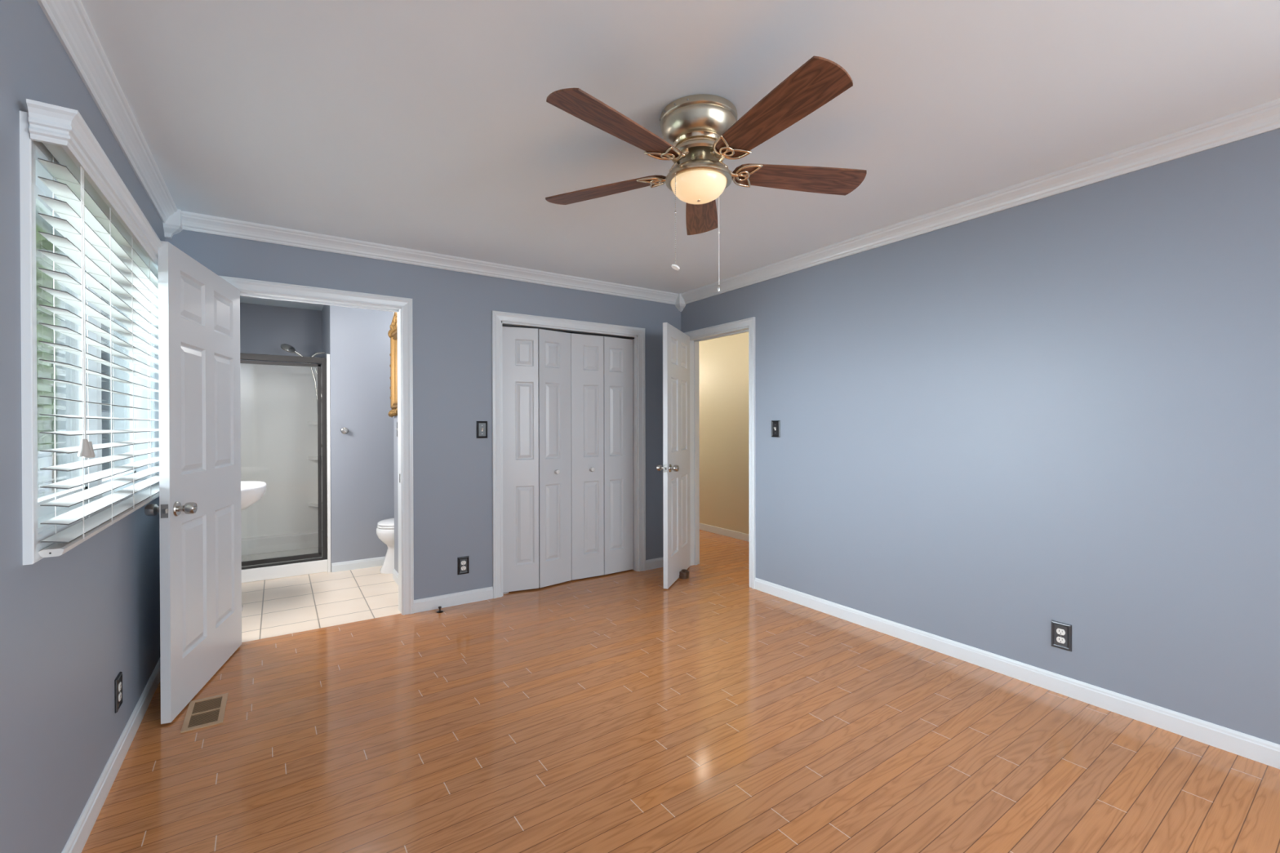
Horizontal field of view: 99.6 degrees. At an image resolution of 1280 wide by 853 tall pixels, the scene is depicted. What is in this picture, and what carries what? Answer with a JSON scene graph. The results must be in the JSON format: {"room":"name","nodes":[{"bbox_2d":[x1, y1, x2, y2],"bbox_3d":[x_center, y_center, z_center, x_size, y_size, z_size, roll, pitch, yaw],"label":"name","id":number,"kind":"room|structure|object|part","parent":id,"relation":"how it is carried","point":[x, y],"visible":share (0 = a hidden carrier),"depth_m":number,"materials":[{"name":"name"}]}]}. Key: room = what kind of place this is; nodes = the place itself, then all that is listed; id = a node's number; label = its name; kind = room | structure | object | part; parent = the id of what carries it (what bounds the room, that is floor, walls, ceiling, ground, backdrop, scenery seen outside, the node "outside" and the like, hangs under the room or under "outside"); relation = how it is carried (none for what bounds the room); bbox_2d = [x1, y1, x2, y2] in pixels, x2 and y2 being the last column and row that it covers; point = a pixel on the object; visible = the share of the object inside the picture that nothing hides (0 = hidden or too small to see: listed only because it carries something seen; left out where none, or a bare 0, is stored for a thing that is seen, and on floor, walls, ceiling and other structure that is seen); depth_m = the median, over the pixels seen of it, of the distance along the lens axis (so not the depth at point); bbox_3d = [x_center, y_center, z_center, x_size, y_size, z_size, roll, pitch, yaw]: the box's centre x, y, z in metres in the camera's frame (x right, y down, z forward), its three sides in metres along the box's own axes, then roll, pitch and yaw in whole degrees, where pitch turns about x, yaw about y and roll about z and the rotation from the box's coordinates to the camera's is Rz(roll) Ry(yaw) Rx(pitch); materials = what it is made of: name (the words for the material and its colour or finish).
{"room":"empty bedroom","nodes":[
{"label":"empty bedroom","id":0,"kind":"room"},
{"bbox_2d":[0,0,164,852],"bbox_3d":[-1.264,0.052,0.870,0.120,2.450,10.370,0,0,-34],"label":"wall","id":1,"kind":"structure","parent":0,"point":[86,615],"depth_m":1.44,"materials":[{"name":"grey paint"}]},
{"bbox_2d":[19,111,159,564],"bbox_3d":[-1.977,-0.211,1.949,0.138,1.081,1.662,0,0,-34],"label":"window","id":2,"kind":"structure","parent":1,"relation":"in","point":[32,295],"depth_m":1.66,"materials":[{"name":"white paint"}]},
{"bbox_3d":[-1.774,-0.210,1.610,0.004,0.877,0.669,0,0,-34],"label":"pane","id":3,"kind":"part","parent":2,"relation":"part of","materials":[{"name":"clear glass"}]},
{"bbox_3d":[-1.773,-0.210,1.611,0.030,0.937,0.729,0,0,-34],"label":"sash","id":4,"kind":"part","parent":2,"relation":"part of","materials":[{"name":"white paint"}]},
{"bbox_2d":[26,98,162,557],"bbox_3d":[-1.885,-0.225,2.010,0.090,1.094,1.720,0,0,-34],"label":"window blind","id":5,"kind":"object","parent":2,"relation":"attached to","point":[105,232],"visible":0.87,"depth_m":1.61,"materials":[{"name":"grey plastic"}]},
{"bbox_3d":[-1.523,-0.206,1.442,0.054,1.018,0.002,0,0,-34],"label":"ladder cord","id":6,"kind":"part","parent":5,"relation":"part of","materials":[{"name":"white fabric"}]},
{"bbox_3d":[-1.482,-0.337,1.442,0.008,0.745,0.034,0,0,-34],"label":"lift cord","id":7,"kind":"part","parent":5,"relation":"part of","materials":[{"name":"white fabric"}]},
{"bbox_3d":[-1.691,-0.206,1.694,0.054,1.018,0.002,0,0,-34],"label":"ladder cord","id":8,"kind":"part","parent":5,"relation":"part of","materials":[{"name":"white fabric"}]},
{"bbox_3d":[-1.900,-0.729,1.999,0.046,0.035,1.582,0,0,-34],"label":"head rail","id":9,"kind":"part","parent":5,"relation":"part of","materials":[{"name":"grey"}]},
{"bbox_3d":[-1.902,0.313,2.000,0.045,0.019,1.574,0,0,-34],"label":"rail","id":10,"kind":"part","parent":5,"relation":"part of","materials":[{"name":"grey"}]},
{"bbox_3d":[-1.864,-0.207,1.951,0.054,1.018,0.002,0,0,-34],"label":"ladder cord","id":11,"kind":"part","parent":5,"relation":"part of","materials":[{"name":"white fabric"}]},
{"bbox_3d":[-2.043,-0.208,2.219,0.054,1.018,0.002,0,0,-34],"label":"ladder cord","id":12,"kind":"part","parent":5,"relation":"part of","materials":[{"name":"white fabric"}]},
{"bbox_3d":[-2.216,-0.208,2.476,0.054,1.018,0.002,0,0,-34],"label":"ladder cord","id":13,"kind":"part","parent":5,"relation":"part of","materials":[{"name":"white fabric"}]},
{"bbox_3d":[-2.213,-0.212,2.265,0.004,0.877,0.669,0,0,-34],"label":"pane","id":14,"kind":"part","parent":2,"relation":"part of","materials":[{"name":"clear glass"}]},
{"bbox_3d":[-2.213,-0.212,2.266,0.030,0.937,0.729,0,0,-34],"label":"sash","id":15,"kind":"part","parent":2,"relation":"part of","materials":[{"name":"white paint"}]},
{"bbox_2d":[36,0,177,222],"bbox_3d":[-0.457,-1.128,-0.181,0.060,0.086,7.490,0,0,-34],"label":"crown molding","id":16,"kind":"structure","parent":1,"relation":"attached to","point":[69,20],"depth_m":1.81,"materials":[{"name":"white paint"}]},
{"bbox_2d":[61,658,160,852],"bbox_3d":[-0.487,1.236,-0.161,0.013,0.086,7.548,0,0,-34],"label":"baseboard","id":17,"kind":"structure","parent":1,"relation":"attached to","point":[81,832],"depth_m":1.90,"materials":[{"name":"white paint"}]},
{"bbox_2d":[114,671,122,713],"bbox_3d":[-1.966,1.002,2.042,0.009,0.124,0.080,0,0,-34],"label":"power outlet","id":18,"kind":"object","parent":1,"relation":"attached to","point":[118,680],"visible":1,"depth_m":2.03,"materials":[{"name":"black plastic"}]},
{"bbox_2d":[118,681,121,691],"bbox_3d":[-1.964,0.982,2.044,0.003,0.027,0.034,0,0,-34],"label":"receptacle","id":19,"kind":"object","parent":18,"relation":"attached to","point":[119,682],"depth_m":2.04,"materials":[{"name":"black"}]},
{"bbox_2d":[118,692,121,701],"bbox_3d":[-1.964,1.021,2.044,0.003,0.027,0.034,0,0,-34],"label":"receptacle","id":20,"kind":"object","parent":18,"relation":"attached to","point":[119,693],"depth_m":2.04,"materials":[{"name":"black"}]},
{"bbox_2d":[144,240,241,724],"bbox_3d":[-2.170,0.237,2.711,0.174,2.049,0.902,0,0,-20],"label":"door","id":21,"kind":"structure","parent":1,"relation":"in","point":[199,508],"depth_m":2.57,"materials":[{"name":"white paint"}]},
{"bbox_3d":[-2.093,0.360,2.338,0.059,0.052,0.052,0,0,-20],"label":"knob","id":22,"kind":"part","parent":21,"relation":"part of","materials":[{"name":"silver metal"}]},
{"bbox_3d":[-2.019,0.360,2.298,0.026,0.058,0.002,0,0,-20],"label":"latch plate","id":23,"kind":"part","parent":21,"relation":"part of","materials":[{"name":"silver metal"}]},
{"bbox_3d":[-1.990,0.359,2.376,0.059,0.052,0.052,0,0,-20],"label":"knob","id":24,"kind":"part","parent":21,"relation":"part of","materials":[{"name":"silver metal"}]},
{"bbox_2d":[240,302,321,364],"bbox_3d":[-3.622,0.039,5.386,0.990,2.450,0.120,0,0,-34],"label":"wall","id":25,"kind":"structure","parent":0,"point":[264,329],"depth_m":5.34,"materials":[{"name":"grey paint"}]},
{"bbox_2d":[321,304,394,563],"bbox_3d":[-2.442,0.035,5.473,1.272,2.450,1.050,0,0,-34],"label":"wall","id":26,"kind":"structure","parent":0,"point":[357,341],"depth_m":4.81,"materials":[{"name":"grey paint"}]},
{"bbox_2d":[340,426,348,434],"bbox_3d":[-2.573,0.036,4.719,0.060,0.060,0.056,0,0,-34],"label":"robe hook","id":27,"kind":"object","parent":26,"relation":"attached to","point":[344,430],"visible":1,"depth_m":4.71,"materials":[{"name":"silver metal"}]},
{"bbox_3d":[-2.571,0.036,4.715,0.045,0.045,0.046,0,0,-34],"label":"knob","id":28,"kind":"part","parent":27,"relation":"part of","materials":[{"name":"silver metal"}]},
{"bbox_2d":[393,311,398,573],"bbox_3d":[-1.685,0.037,4.611,0.672,2.450,1.556,0,0,11],"label":"wall","id":29,"kind":"structure","parent":0,"point":[395,418],"depth_m":4.43,"materials":[{"name":"grey paint"}]},
{"bbox_2d":[331,556,398,585],"bbox_3d":[-1.812,1.223,4.454,1.170,0.080,1.350,0,0,-34],"label":"baseboard","id":30,"kind":"structure","parent":29,"relation":"attached to","point":[375,562],"depth_m":4.77,"materials":[{"name":"white paint"}]},
{"bbox_2d":[387,311,397,417],"bbox_3d":[-1.879,-0.495,4.194,0.059,0.845,0.601,0,0,-34],"label":"wall mirror","id":31,"kind":"object","parent":29,"relation":"attached to","point":[393,332],"visible":0.45,"depth_m":4.39,"materials":[{"name":"brown wood"}]},
{"bbox_3d":[-1.870,-0.448,4.200,0.036,0.615,0.560,0,0,-34],"label":"frame","id":32,"kind":"part","parent":31,"relation":"part of","materials":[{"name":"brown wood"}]},
{"bbox_2d":[395,338,397,402],"bbox_3d":[-1.860,-0.448,4.207,0.003,0.515,0.460,0,0,-34],"label":"mirror glass","id":33,"kind":"object","parent":31,"relation":"attached to","point":[396,340],"depth_m":4.36,"materials":[{"name":"white"}]},
{"bbox_2d":[164,229,680,599],"bbox_3d":[-1.143,0.038,4.014,3.582,2.450,0.120,0,0,-34],"label":"wall","id":34,"kind":"structure","parent":0,"point":[451,310],"depth_m":3.82,"materials":[{"name":"grey paint"}]},
{"bbox_2d":[162,208,182,238],"bbox_3d":[-2.549,-1.106,2.953,0.074,0.145,0.074,0,0,-34],"label":"block","id":35,"kind":"object","parent":34,"relation":"attached to","point":[172,226],"visible":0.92,"depth_m":2.94,"materials":[{"name":"white paint"}]},
{"bbox_2d":[217,275,413,614],"bbox_3d":[-2.004,0.203,3.426,1.041,2.130,0.139,0,0,-34],"label":"door frame","id":36,"kind":"structure","parent":34,"relation":"attached to","point":[402,306],"depth_m":3.63,"materials":[{"name":"white paint"}]},
{"bbox_2d":[181,210,678,304],"bbox_3d":[-1.096,-1.143,3.935,3.462,0.086,0.060,0,0,-34],"label":"crown molding","id":37,"kind":"structure","parent":34,"relation":"attached to","point":[191,221],"depth_m":3.60,"materials":[{"name":"white paint"}]},
{"bbox_2d":[457,555,469,574],"bbox_3d":[-1.260,0.991,3.861,0.080,0.124,0.009,0,0,-34],"label":"power outlet","id":38,"kind":"object","parent":34,"relation":"attached to","point":[463,562],"visible":1,"depth_m":3.86,"materials":[{"name":"black plastic"}]},
{"bbox_2d":[476,421,487,438],"bbox_3d":[-1.144,0.023,3.929,0.080,0.124,0.020,0,0,-34],"label":"light switch","id":39,"kind":"object","parent":34,"relation":"attached to","point":[482,426],"visible":1,"depth_m":3.93,"materials":[{"name":"black"}]},
{"bbox_2d":[502,326,571,593],"bbox_3d":[-0.793,0.254,4.218,0.582,2.017,0.097,0,0,-34],"label":"door","id":40,"kind":"structure","parent":34,"relation":"in","point":[536,362],"depth_m":4.18,"materials":[{"name":"white paint"}]},
{"bbox_2d":[413,556,663,613],"bbox_3d":[-1.103,1.221,3.965,3.555,0.086,0.013,0,0,-34],"label":"baseboard","id":41,"kind":"structure","parent":34,"relation":"attached to","point":[425,604],"depth_m":3.84,"materials":[{"name":"white paint"}]},
{"bbox_2d":[502,324,634,339],"bbox_3d":[-0.556,-0.767,4.397,1.196,0.011,0.035,0,0,-34],"label":"track","id":42,"kind":"object","parent":34,"relation":"attached to","point":[503,325],"visible":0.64,"depth_m":4.39,"materials":[{"name":"black"}]},
{"bbox_2d":[491,310,645,598],"bbox_3d":[-0.552,0.204,4.399,1.356,2.113,0.139,0,0,-34],"label":"door frame","id":43,"kind":"structure","parent":34,"relation":"attached to","point":[498,318],"depth_m":4.34,"materials":[{"name":"white paint"}]},
{"bbox_2d":[570,333,633,580],"bbox_3d":[-0.303,0.245,4.553,0.598,2.005,0.075,0,0,-34],"label":"door","id":44,"kind":"structure","parent":34,"relation":"in","point":[602,367],"depth_m":4.54,"materials":[{"name":"white paint"}]},
{"bbox_2d":[674,293,685,311],"bbox_3d":[0.365,-1.121,4.905,0.074,0.145,0.074,0,0,-34],"label":"block","id":45,"kind":"object","parent":34,"relation":"attached to","point":[680,304],"visible":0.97,"depth_m":4.88,"materials":[{"name":"white paint"}]},
{"bbox_2d":[80,0,1279,311],"bbox_3d":[0.685,-1.234,2.353,5.020,0.100,10.670,0,0,-34],"label":"ceiling","id":46,"kind":"structure","parent":0,"point":[429,126],"depth_m":1.95,"materials":[{"name":"white paint"}]},
{"bbox_2d":[545,55,866,291],"bbox_3d":[0.230,-0.859,2.029,1.298,0.643,1.279,0,0,-34],"label":"ceiling fan","id":47,"kind":"object","parent":46,"relation":"hanging from","point":[700,131],"visible":1,"depth_m":1.95,"materials":[{"name":"brown wood"}]},
{"bbox_3d":[-0.142,-0.979,2.243,0.542,0.006,0.155,0,12,26],"label":"blade","id":48,"kind":"part","parent":47,"relation":"part of","materials":[{"name":"brown wood"}]},
{"bbox_3d":[-0.058,-0.977,1.773,0.155,0.006,0.542,16,11,43],"label":"blade","id":49,"kind":"part","parent":47,"relation":"part of","materials":[{"name":"brown wood"}]},
{"bbox_3d":[0.117,-0.996,2.114,0.083,0.063,0.034,0,12,26],"label":"bracket arm","id":50,"kind":"part","parent":47,"relation":"part of","materials":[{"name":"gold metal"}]},
{"bbox_3d":[0.130,-0.765,1.987,0.006,0.347,0.006,0,0,34],"label":"pull chain","id":51,"kind":"part","parent":47,"relation":"part of","materials":[{"name":"silver metal"}]},
{"bbox_3d":[0.145,-0.995,1.980,0.034,0.063,0.083,16,11,43],"label":"bracket arm","id":52,"kind":"part","parent":47,"relation":"part of","materials":[{"name":"gold metal"}]},
{"bbox_3d":[0.224,-0.899,2.067,0.211,0.072,0.211,0,0,-34],"label":"lamp shade","id":53,"kind":"part","parent":47,"relation":"part of","materials":[{"name":"beige glass"}]},
{"bbox_3d":[0.279,-0.981,2.468,0.155,0.006,0.542,-12,-1,8],"label":"blade","id":54,"kind":"part","parent":47,"relation":"part of","materials":[{"name":"brown wood"}]},
{"bbox_3d":[0.282,-0.995,1.965,0.034,0.063,0.083,13,-6,-28],"label":"bracket arm","id":55,"kind":"part","parent":47,"relation":"part of","materials":[{"name":"gold metal"}]},
{"bbox_3d":[0.314,-0.747,2.152,0.006,0.385,0.006,0,0,-11],"label":"pull chain","id":56,"kind":"part","parent":47,"relation":"part of","materials":[{"name":"white plastic"}]},
{"bbox_3d":[0.338,-0.996,2.090,0.083,0.063,0.034,0,-11,-10],"label":"bracket arm","id":57,"kind":"part","parent":47,"relation":"part of","materials":[{"name":"gold metal"}]},
{"bbox_3d":[0.415,-0.978,1.708,0.155,0.006,0.542,13,-6,-28],"label":"blade","id":58,"kind":"part","parent":47,"relation":"part of","materials":[{"name":"brown wood"}]},
{"bbox_3d":[0.623,-0.980,2.138,0.542,0.006,0.155,0,-11,-10],"label":"blade","id":59,"kind":"part","parent":47,"relation":"part of","materials":[{"name":"brown wood"}]},
{"bbox_2d":[81,529,1279,852],"bbox_3d":[0.691,1.306,2.364,5.020,0.081,10.670,0,0,-34],"label":"floor","id":60,"kind":"structure","parent":0,"point":[709,711],"depth_m":2.15,"materials":[{"name":"brown wood"}]},
{"bbox_2d":[180,693,228,733],"bbox_3d":[-1.932,1.270,2.408,0.140,0.005,0.304,0,0,-34],"label":"floor vent","id":61,"kind":"object","parent":60,"relation":"in","point":[209,711],"visible":1,"depth_m":2.40,"materials":[{"name":"beige metal"}]},
{"bbox_2d":[240,480,266,611],"bbox_3d":[-2.810,0.787,3.693,0.438,0.964,0.528,0,0,-34],"label":"pedestal sink","id":62,"kind":"object","parent":60,"relation":"on","point":[251,491],"visible":0.22,"depth_m":3.64,"materials":[{"name":"white ceramic"}]},
{"bbox_2d":[240,480,266,510],"bbox_3d":[-2.811,0.484,3.692,0.438,0.171,0.528,0,0,-34],"label":"basin","id":63,"kind":"object","parent":62,"relation":"in","point":[251,491],"depth_m":3.64,"materials":[{"name":"white ceramic"}]},
{"bbox_2d":[240,343,331,582],"bbox_3d":[-3.323,0.253,4.884,0.921,2.023,1.039,0,0,-34],"label":"shower enclosure","id":64,"kind":"object","parent":60,"relation":"on","point":[286,406],"visible":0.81,"depth_m":5.26,"materials":[{"name":"clear glass"}]},
{"bbox_3d":[-3.142,-0.657,5.008,0.150,0.123,0.028,0,0,-34],"label":"handle","id":65,"kind":"part","parent":64,"relation":"part of","materials":[{"name":"silver metal"}]},
{"bbox_3d":[-3.030,-0.667,5.083,0.156,0.111,0.056,0,0,-34],"label":"arm","id":66,"kind":"part","parent":64,"relation":"part of","materials":[{"name":"silver metal"}]},
{"bbox_3d":[-2.770,0.325,4.681,0.014,0.160,0.022,0,0,-34],"label":"handle","id":67,"kind":"part","parent":64,"relation":"part of","materials":[{"name":"brown metal"}]},
{"bbox_2d":[376,517,394,573],"bbox_3d":[-1.946,0.884,4.875,0.782,0.754,0.440,0,0,-34],"label":"toilet","id":68,"kind":"object","parent":60,"relation":"on","point":[385,528],"visible":0.25,"depth_m":4.64,"materials":[{"name":"white ceramic"}]},
{"bbox_3d":[-2.042,0.862,4.810,0.534,0.019,0.360,0,0,-34],"label":"seat","id":69,"kind":"part","parent":68,"relation":"part of","materials":[{"name":"white ceramic"}]},
{"bbox_3d":[-2.041,0.832,4.811,0.531,0.032,0.360,0,0,-34],"label":"lid","id":70,"kind":"part","parent":68,"relation":"part of","materials":[{"name":"white ceramic"}]},
{"bbox_2d":[436,606,443,613],"bbox_3d":[-1.365,1.246,3.691,0.046,0.038,0.046,0,0,-34],"label":"door stop","id":71,"kind":"object","parent":60,"relation":"on","point":[439,607],"visible":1,"depth_m":3.68,"materials":[{"name":"brown metal"}]},
{"bbox_2d":[679,568,688,578],"bbox_3d":[0.364,1.231,4.513,0.091,0.052,0.112,0,0,16],"label":"door stop","id":72,"kind":"object","parent":60,"relation":"on","point":[683,574],"visible":0.99,"depth_m":4.47,"materials":[{"name":"brown leather"}]},
{"bbox_2d":[698,332,749,534],"bbox_3d":[1.017,0.024,6.232,0.120,2.450,4.600,0,0,-34],"label":"wall","id":73,"kind":"structure","parent":0,"point":[723,362],"depth_m":6.19,"materials":[{"name":"beige paint"}]},
{"bbox_2d":[699,523,749,542],"bbox_3d":[0.998,1.210,6.151,0.013,0.078,4.480,0,0,-34],"label":"baseboard","id":74,"kind":"structure","parent":73,"relation":"attached to","point":[722,531],"depth_m":6.17,"materials":[{"name":"white paint"}]},
{"bbox_2d":[680,128,1279,744],"bbox_3d":[1.695,0.035,3.105,0.120,2.450,10.550,0,0,-34],"label":"wall","id":75,"kind":"structure","parent":0,"point":[997,428],"depth_m":2.55,"materials":[{"name":"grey paint"}]},
{"bbox_2d":[656,322,690,588],"bbox_3d":[0.315,0.224,4.503,0.174,2.049,0.741,0,0,19],"label":"door","id":76,"kind":"structure","parent":75,"relation":"in","point":[676,344],"depth_m":4.40,"materials":[{"name":"white paint"}]},
{"bbox_3d":[0.163,0.324,4.242,0.059,0.052,0.052,0,0,19],"label":"knob","id":77,"kind":"part","parent":76,"relation":"part of","materials":[{"name":"silver metal"}]},
{"bbox_3d":[0.195,0.325,4.165,0.026,0.058,0.002,0,0,19],"label":"latch plate","id":78,"kind":"part","parent":76,"relation":"part of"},
{"bbox_3d":[0.267,0.324,4.206,0.059,0.052,0.052,0,0,19],"label":"knob","id":79,"kind":"part","parent":76,"relation":"part of","materials":[{"name":"silver metal"}]},
{"bbox_2d":[684,316,755,589],"bbox_3d":[0.690,0.204,4.588,0.139,2.105,0.888,0,0,-34],"label":"door frame","id":80,"kind":"structure","parent":75,"relation":"attached to","point":[747,325],"depth_m":4.67,"materials":[{"name":"white paint"}]},
{"bbox_2d":[771,420,780,437],"bbox_3d":[1.002,0.017,4.013,0.020,0.124,0.080,0,0,-34],"label":"light switch","id":81,"kind":"object","parent":75,"relation":"attached to","point":[775,424],"visible":1,"depth_m":4.01,"materials":[{"name":"black"}]},
{"bbox_2d":[680,98,1279,303],"bbox_3d":[2.469,-1.143,1.779,0.060,0.086,7.490,0,0,-34],"label":"crown molding","id":82,"kind":"structure","parent":75,"relation":"attached to","point":[1264,117],"depth_m":2.58,"materials":[{"name":"white paint"}]},
{"bbox_2d":[754,577,1279,768],"bbox_3d":[2.736,1.222,1.442,0.013,0.086,6.622,0,0,-34],"label":"baseboard","id":83,"kind":"structure","parent":75,"relation":"attached to","point":[1262,751],"depth_m":2.55,"materials":[{"name":"white paint"}]},
{"bbox_2d":[1051,620,1071,651],"bbox_3d":[1.990,0.989,2.557,0.009,0.124,0.080,0,0,-34],"label":"power outlet","id":84,"kind":"object","parent":75,"relation":"attached to","point":[1061,633],"visible":1,"depth_m":2.55,"materials":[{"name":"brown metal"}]},
{"bbox_2d":[1056,628,1065,635],"bbox_3d":[1.987,0.970,2.555,0.003,0.027,0.034,0,0,-34],"label":"receptacle","id":85,"kind":"object","parent":84,"relation":"attached to","point":[1059,631],"depth_m":2.55,"materials":[{"name":"white plastic"}]},
{"bbox_2d":[1056,636,1065,644],"bbox_3d":[1.987,1.009,2.555,0.003,0.027,0.034,0,0,-34],"label":"receptacle","id":86,"kind":"object","parent":84,"relation":"attached to","point":[1060,640],"depth_m":2.55,"materials":[{"name":"white plastic"}]}
]}

